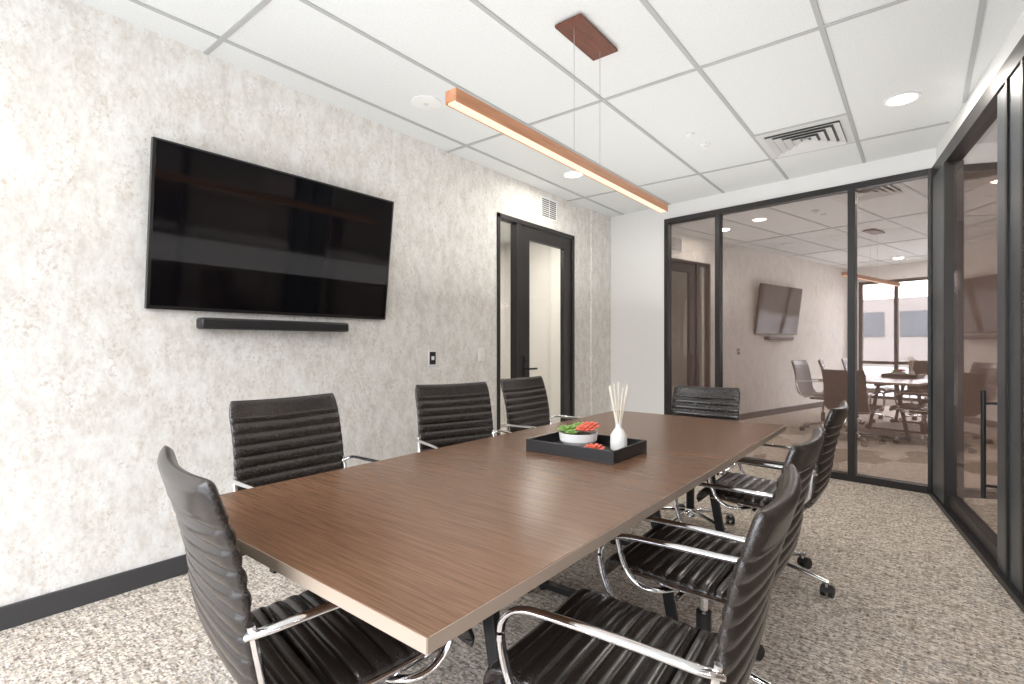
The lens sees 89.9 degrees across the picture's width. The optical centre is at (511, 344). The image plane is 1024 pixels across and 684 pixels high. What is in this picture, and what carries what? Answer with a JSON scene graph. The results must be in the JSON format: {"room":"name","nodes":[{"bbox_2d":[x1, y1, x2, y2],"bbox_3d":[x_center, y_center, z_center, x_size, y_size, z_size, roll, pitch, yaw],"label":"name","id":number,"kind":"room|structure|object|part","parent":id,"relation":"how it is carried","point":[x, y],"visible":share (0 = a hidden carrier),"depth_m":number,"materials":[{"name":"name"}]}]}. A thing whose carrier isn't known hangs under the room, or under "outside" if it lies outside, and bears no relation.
{"room":"conference room","nodes":[
{"label":"conference room","id":0,"kind":"room"},
{"bbox_2d":[0,0,610,606],"bbox_3d":[-1.065,-0.191,3.634,0.160,2.790,7.551,0,0,39],"label":"wall","id":1,"kind":"structure","parent":0,"point":[95,382],"depth_m":2.58,"materials":[{"name":"paint"}]},
{"bbox_2d":[0,552,244,630],"bbox_3d":[-1.191,1.154,3.369,0.015,0.100,6.780,0,0,39],"label":"baseboard","id":2,"kind":"structure","parent":1,"relation":"attached to","point":[15,614],"depth_m":2.38,"materials":[{"name":"grey rubber"}]},
{"bbox_2d":[144,136,393,319],"bbox_3d":[-1.340,-0.598,3.098,0.141,0.833,1.454,0,0,39],"label":"television","id":3,"kind":"object","parent":1,"relation":"attached to","point":[225,234],"visible":1,"depth_m":2.92,"materials":[{"name":"black"}]},
{"bbox_2d":[196,317,348,331],"bbox_3d":[-1.385,-0.116,3.070,0.085,0.060,0.890,0,0,39],"label":"soundbar","id":4,"kind":"object","parent":1,"relation":"attached to","point":[204,322],"visible":1,"depth_m":2.97,"materials":[{"name":"black plastic"}]},
{"bbox_2d":[428,351,435,365],"bbox_3d":[-0.631,0.104,4.074,0.011,0.120,0.080,0,0,39],"label":"outlet","id":5,"kind":"object","parent":1,"relation":"attached to","point":[431,354],"visible":1,"depth_m":4.07,"materials":[{"name":"plastic"}]},
{"bbox_2d":[478,348,484,360],"bbox_3d":[-0.269,0.084,4.527,0.011,0.120,0.080,0,0,39],"label":"light switch","id":6,"kind":"object","parent":1,"relation":"attached to","point":[481,351],"visible":1,"depth_m":4.52,"materials":[{"name":"white plastic"}]},
{"bbox_2d":[497,212,574,434],"bbox_3d":[0.254,-0.006,5.237,0.082,2.420,1.332,0,0,39],"label":"frame","id":7,"kind":"object","parent":1,"relation":"attached to","point":[515,223],"visible":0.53,"depth_m":4.94,"materials":[{"name":"black metal"}]},
{"bbox_2d":[521,226,570,421],"bbox_3d":[0.351,0.017,5.357,0.045,2.355,0.922,0,0,39],"label":"leaf","id":8,"kind":"object","parent":1,"relation":"attached to","point":[527,234],"visible":0.44,"depth_m":5.59,"materials":[{"name":"black"}]},
{"bbox_2d":[524,356,537,376],"bbox_3d":[0.183,0.214,5.058,0.065,0.220,0.145,0,0,39],"label":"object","id":9,"kind":"structure","parent":8,"relation":"attached to","point":[525,357],"depth_m":5.03,"materials":[{"name":"black metal"}]},
{"bbox_2d":[540,195,556,221],"bbox_3d":[0.386,-1.416,5.348,0.010,0.220,0.300,0,0,39],"label":"air vent","id":10,"kind":"object","parent":1,"relation":"in","point":[548,207],"visible":1,"depth_m":5.33,"materials":[{"name":"white plastic"}]},
{"bbox_2d":[500,243,503,423],"bbox_3d":[-1.779,-0.166,6.027,0.100,2.840,10.400,0,0,39],"label":"wall","id":11,"kind":"structure","parent":0,"point":[501,244],"depth_m":7.97,"materials":[{"name":"white paint"}]},
{"bbox_2d":[0,421,1023,683],"bbox_3d":[1.464,1.234,3.437,8.400,0.060,10.400,0,0,39],"label":"floor","id":12,"kind":"structure","parent":0,"point":[913,602],"depth_m":2.31,"materials":[{"name":"carpet"}]},
{"bbox_2d":[227,393,379,573],"bbox_3d":[-0.725,0.712,1.972,0.687,0.983,0.625,0,0,39],"label":"office chair","id":13,"kind":"object","parent":12,"relation":"on","point":[275,440],"visible":0.22,"depth_m":2.13,"materials":[{"name":"black leather"}]},
{"bbox_3d":[-0.839,0.621,1.851,0.481,0.257,0.202,0,0,39],"label":"arm","id":14,"kind":"part","parent":13,"relation":"part of","materials":[{"name":"silver metal"}]},
{"bbox_3d":[-0.733,0.482,1.993,0.648,0.526,0.476,0,0,39],"label":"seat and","id":15,"kind":"part","parent":13,"relation":"part of","materials":[{"name":"black leather"}]},
{"bbox_3d":[-0.619,0.621,2.127,0.481,0.257,0.202,0,0,39],"label":"arm","id":16,"kind":"part","parent":13,"relation":"part of","materials":[{"name":"silver metal"}]},
{"bbox_2d":[157,445,474,683],"bbox_3d":[-0.469,0.725,1.297,0.691,0.958,0.633,0,0,-42],"label":"office chair","id":17,"kind":"object","parent":12,"relation":"on","point":[305,637],"visible":0.66,"depth_m":1.10,"materials":[{"name":"black leather"}]},
{"bbox_3d":[-0.359,0.646,1.154,0.481,0.257,0.202,0,0,-42],"label":"arm","id":18,"kind":"part","parent":17,"relation":"part of","materials":[{"name":"silver metal"}]},
{"bbox_2d":[414,382,532,592],"bbox_3d":[-0.160,0.712,2.712,0.612,0.984,0.670,0,0,-33],"label":"office chair","id":19,"kind":"object","parent":12,"relation":"on","point":[447,414],"visible":0.22,"depth_m":2.90,"materials":[{"name":"black leather"}]},
{"bbox_3d":[-0.329,0.621,2.607,0.202,0.257,0.481,0,0,-33],"label":"arm","id":20,"kind":"part","parent":19,"relation":"part of","materials":[{"name":"silver metal"}]},
{"bbox_3d":[-0.185,0.482,2.708,0.476,0.526,0.648,0,0,-33],"label":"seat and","id":21,"kind":"part","parent":19,"relation":"part of","materials":[{"name":"black leather"}]},
{"bbox_3d":[-0.035,0.621,2.801,0.202,0.257,0.481,0,0,-33],"label":"arm","id":22,"kind":"part","parent":19,"relation":"part of","materials":[{"name":"silver metal"}]},
{"bbox_2d":[173,410,785,683],"bbox_3d":[0.294,0.829,2.184,1.068,0.750,2.703,0,0,39],"label":"conference table","id":23,"kind":"object","parent":12,"relation":"on","point":[424,548],"visible":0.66,"depth_m":1.37,"materials":[{"name":"brown wood"}]},
{"bbox_2d":[526,431,646,464],"bbox_3d":[0.316,0.429,2.191,0.416,0.050,0.300,0,0,39],"label":"decorative tray","id":24,"kind":"object","parent":23,"relation":"on","point":[551,444],"visible":0.77,"depth_m":2.10,"materials":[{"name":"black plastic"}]},
{"bbox_2d":[557,421,599,446],"bbox_3d":[0.290,0.390,2.228,0.180,0.111,0.172,0,0,39],"label":"succulent bowl","id":25,"kind":"object","parent":24,"relation":"on","point":[581,434],"visible":0.98,"depth_m":2.18,"materials":[{"name":"white ceramic"}]},
{"bbox_2d":[584,443,604,449],"bbox_3d":[0.331,0.421,2.065,0.086,0.048,0.086,0,0,-29],"label":"succulent","id":26,"kind":"object","parent":24,"relation":"in","point":[591,445],"visible":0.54,"depth_m":2.06,"materials":[{"name":"red plant"}]},
{"bbox_2d":[609,382,628,450],"bbox_3d":[0.451,0.302,2.165,0.082,0.286,0.088,0,0,8],"label":"reed diffuser","id":27,"kind":"object","parent":24,"relation":"in","point":[618,437],"visible":0.9,"depth_m":2.15,"materials":[{"name":"white ceramic"}]},
{"bbox_2d":[501,376,581,431],"bbox_3d":[0.288,0.711,3.284,0.675,0.985,0.604,0,0,39],"label":"office chair","id":28,"kind":"object","parent":12,"relation":"on","point":[526,398],"visible":0.26,"depth_m":3.46,"materials":[{"name":"black leather"}]},
{"bbox_3d":[0.188,0.621,3.169,0.481,0.257,0.202,0,0,39],"label":"arm","id":29,"kind":"part","parent":28,"relation":"part of","materials":[{"name":"silver metal"}]},
{"bbox_3d":[0.293,0.482,3.310,0.648,0.526,0.476,0,0,39],"label":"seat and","id":30,"kind":"part","parent":28,"relation":"part of","materials":[{"name":"black leather"}]},
{"bbox_3d":[0.408,0.621,3.445,0.481,0.257,0.202,0,0,39],"label":"arm","id":31,"kind":"part","parent":28,"relation":"part of","materials":[{"name":"silver metal"}]},
{"bbox_2d":[483,464,800,683],"bbox_3d":[0.315,0.746,1.226,0.653,0.915,0.625,0,0,35],"label":"office chair","id":32,"kind":"object","parent":12,"relation":"on","point":[593,637],"visible":1,"depth_m":1.16,"materials":[{"name":"black leather"}]},
{"bbox_3d":[0.215,0.691,1.090,0.481,0.257,0.202,0,0,35],"label":"arm","id":33,"kind":"part","parent":32,"relation":"part of","materials":[{"name":"silver metal"}]},
{"bbox_3d":[0.415,0.691,1.381,0.481,0.257,0.202,0,0,35],"label":"arm","id":34,"kind":"part","parent":32,"relation":"part of","materials":[{"name":"silver metal"}]},
{"bbox_2d":[660,385,739,533],"bbox_3d":[1.185,0.749,3.426,0.625,0.910,0.687,0,0,39],"label":"office chair","id":35,"kind":"object","parent":12,"relation":"on","point":[722,403],"visible":0.28,"depth_m":3.58,"materials":[{"name":"black leather"}]},
{"bbox_3d":[1.206,0.557,3.434,0.476,0.526,0.648,0,0,39],"label":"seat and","id":36,"kind":"part","parent":35,"relation":"part of","materials":[{"name":"black leather"}]},
{"bbox_2d":[604,426,823,683],"bbox_3d":[0.713,0.744,1.805,0.653,0.920,0.621,0,0,39],"label":"office chair","id":37,"kind":"object","parent":12,"relation":"on","point":[705,578],"visible":0.52,"depth_m":1.71,"materials":[{"name":"black leather"}]},
{"bbox_3d":[0.595,0.686,1.666,0.481,0.257,0.202,0,0,39],"label":"arm","id":38,"kind":"part","parent":37,"relation":"part of","materials":[{"name":"silver metal"}]},
{"bbox_3d":[0.710,0.547,1.801,0.648,0.526,0.476,0,0,39],"label":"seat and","id":39,"kind":"part","parent":37,"relation":"part of","materials":[{"name":"black leather"}]},
{"bbox_3d":[0.815,0.686,1.942,0.481,0.257,0.202,0,0,39],"label":"arm","id":40,"kind":"part","parent":37,"relation":"part of","materials":[{"name":"silver metal"}]},
{"bbox_2d":[696,400,848,598],"bbox_3d":[1.336,0.744,2.634,0.664,0.920,0.630,0,0,39],"label":"office chair","id":41,"kind":"object","parent":12,"relation":"on","point":[822,471],"visible":0.65,"depth_m":2.49,"materials":[{"name":"black leather"}]},
{"bbox_3d":[1.227,0.686,2.506,0.481,0.257,0.202,0,0,39],"label":"arm","id":42,"kind":"part","parent":41,"relation":"part of","materials":[{"name":"silver metal"}]},
{"bbox_3d":[1.447,0.686,2.781,0.481,0.257,0.202,0,0,39],"label":"arm","id":43,"kind":"part","parent":41,"relation":"part of","materials":[{"name":"silver metal"}]},
{"bbox_3d":[1.341,0.547,2.640,0.648,0.526,0.476,0,0,39],"label":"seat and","id":44,"kind":"part","parent":41,"relation":"part of","materials":[{"name":"black leather"}]},
{"bbox_2d":[504,241,559,423],"bbox_3d":[0.664,-0.185,7.467,1.920,2.803,0.100,0,0,39],"label":"wall","id":45,"kind":"structure","parent":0,"point":[544,260],"depth_m":7.56,"materials":[{"name":"white paint"}]},
{"bbox_2d":[77,0,1023,253],"bbox_3d":[1.464,-1.626,3.437,8.400,0.080,10.400,0,0,39],"label":"ceiling","id":46,"kind":"structure","parent":0,"point":[924,47],"depth_m":2.99,"materials":[{"name":"tile"}]},
{"bbox_2d":[411,95,441,110],"bbox_3d":[-0.561,-1.578,3.352,0.200,0.014,0.200,0,0,39],"label":"ceiling speaker","id":47,"kind":"object","parent":46,"relation":"in","point":[421,102],"depth_m":3.33},
{"bbox_2d":[445,13,667,212],"bbox_3d":[0.394,-1.230,2.641,0.150,0.697,1.980,0,0,39],"label":"linear pendant light","id":48,"kind":"object","parent":46,"relation":"hanging from","point":[581,32],"visible":1,"depth_m":2.50,"materials":[{"name":"brown wood"}]},
{"bbox_2d":[129,0,985,214],"bbox_3d":[0.504,-1.582,2.288,4.013,0.006,7.204,0,0,39],"label":"grid","id":49,"kind":"object","parent":46,"relation":"attached to","point":[821,27],"depth_m":2.98,"materials":[{"name":"white metal"}]},
{"bbox_2d":[562,171,583,177],"bbox_3d":[0.568,-1.581,4.767,0.200,0.008,0.200,0,0,39],"label":"recessed light","id":50,"kind":"object","parent":46,"relation":"in","point":[569,174],"visible":0.84,"depth_m":4.76,"materials":[{"name":"white plastic"}]},
{"bbox_2d":[686,132,693,136],"bbox_3d":[1.339,-1.575,3.857,0.060,0.020,0.060,0,0,39],"label":"sensor","id":51,"kind":"object","parent":46,"relation":"attached to","point":[690,134],"visible":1,"depth_m":3.84,"materials":[{"name":"white plastic"}]},
{"bbox_2d":[699,142,709,148],"bbox_3d":[1.517,-1.569,4.048,0.080,0.034,0.080,0,0,39],"label":"sprinkler","id":52,"kind":"object","parent":46,"relation":"attached to","point":[704,145],"visible":1,"depth_m":4.03,"materials":[{"name":"white plastic"}]},
{"bbox_2d":[750,217,767,221],"bbox_3d":[3.117,-1.581,6.469,0.200,0.008,0.200,0,0,39],"label":"recessed light","id":53,"kind":"object","parent":46,"relation":"in","point":[759,218],"visible":1,"depth_m":6.47,"materials":[{"name":"white plastic"}]},
{"bbox_2d":[755,115,855,158],"bbox_3d":[2.255,-1.571,3.939,0.590,0.025,0.590,0,0,39],"label":"ceiling vent","id":54,"kind":"object","parent":46,"relation":"in","point":[833,132],"visible":1,"depth_m":3.91,"materials":[{"name":"white metal"}]},
{"bbox_2d":[883,91,921,106],"bbox_3d":[2.511,-1.581,3.306,0.200,0.008,0.200,0,0,39],"label":"recessed light","id":55,"kind":"object","parent":46,"relation":"in","point":[904,98],"visible":1,"depth_m":3.30,"materials":[{"name":"white plastic"}]},
{"bbox_2d":[610,422,626,450],"bbox_3d":[0.451,0.386,2.167,0.072,0.118,0.072,0,0,39],"label":"bottle","id":56,"kind":"object","parent":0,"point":[618,437],"depth_m":2.14,"materials":[{"name":"white ceramic"}]},
{"bbox_2d":[611,148,935,413],"bbox_3d":[2.353,-0.191,5.300,0.120,2.790,3.156,0,0,-44],"label":"wall","id":57,"kind":"structure","parent":0,"point":[637,238],"depth_m":5.99,"materials":[{"name":"white paint"}]},
{"bbox_2d":[664,168,931,493],"bbox_3d":[2.593,-0.111,5.002,0.092,2.630,2.395,0,0,-44],"label":"frame","id":58,"kind":"object","parent":57,"relation":"attached to","point":[851,189],"visible":0.62,"depth_m":4.54,"materials":[{"name":"black metal"}]},
{"bbox_2d":[672,225,927,436],"bbox_3d":[4.677,-0.166,7.462,8.400,2.840,0.100,0,0,39],"label":"glass partition","id":59,"kind":"structure","parent":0,"point":[785,303],"depth_m":7.62,"materials":[{"name":"clear glass"}]},
{"bbox_2d":[936,11,1023,160],"bbox_3d":[1.723,-1.506,1.099,0.120,0.160,6.926,0,0,30],"label":"wall","id":60,"kind":"structure","parent":0,"point":[1017,31],"depth_m":2.96,"materials":[{"name":"white paint"}]},
{"bbox_2d":[954,107,996,539],"bbox_3d":[1.584,-0.121,0.931,0.008,2.430,6.376,0,0,30],"label":"glass","id":61,"kind":"object","parent":60,"relation":"attached to","point":[975,167],"visible":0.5,"depth_m":3.19,"materials":[{"name":"clear glass"}]},
{"bbox_2d":[980,390,996,498],"bbox_3d":[2.654,0.554,2.852,0.076,0.600,0.024,0,0,30],"label":"door handle","id":62,"kind":"object","parent":61,"relation":"attached to","point":[983,403],"depth_m":2.86,"materials":[{"name":"black metal"}]},
{"bbox_2d":[928,35,1023,612],"bbox_3d":[1.698,-0.111,1.125,0.150,2.630,6.946,0,0,30],"label":"frame","id":63,"kind":"object","parent":60,"relation":"attached to","point":[1003,557],"visible":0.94,"depth_m":2.67,"materials":[{"name":"black metal"}]}
]}

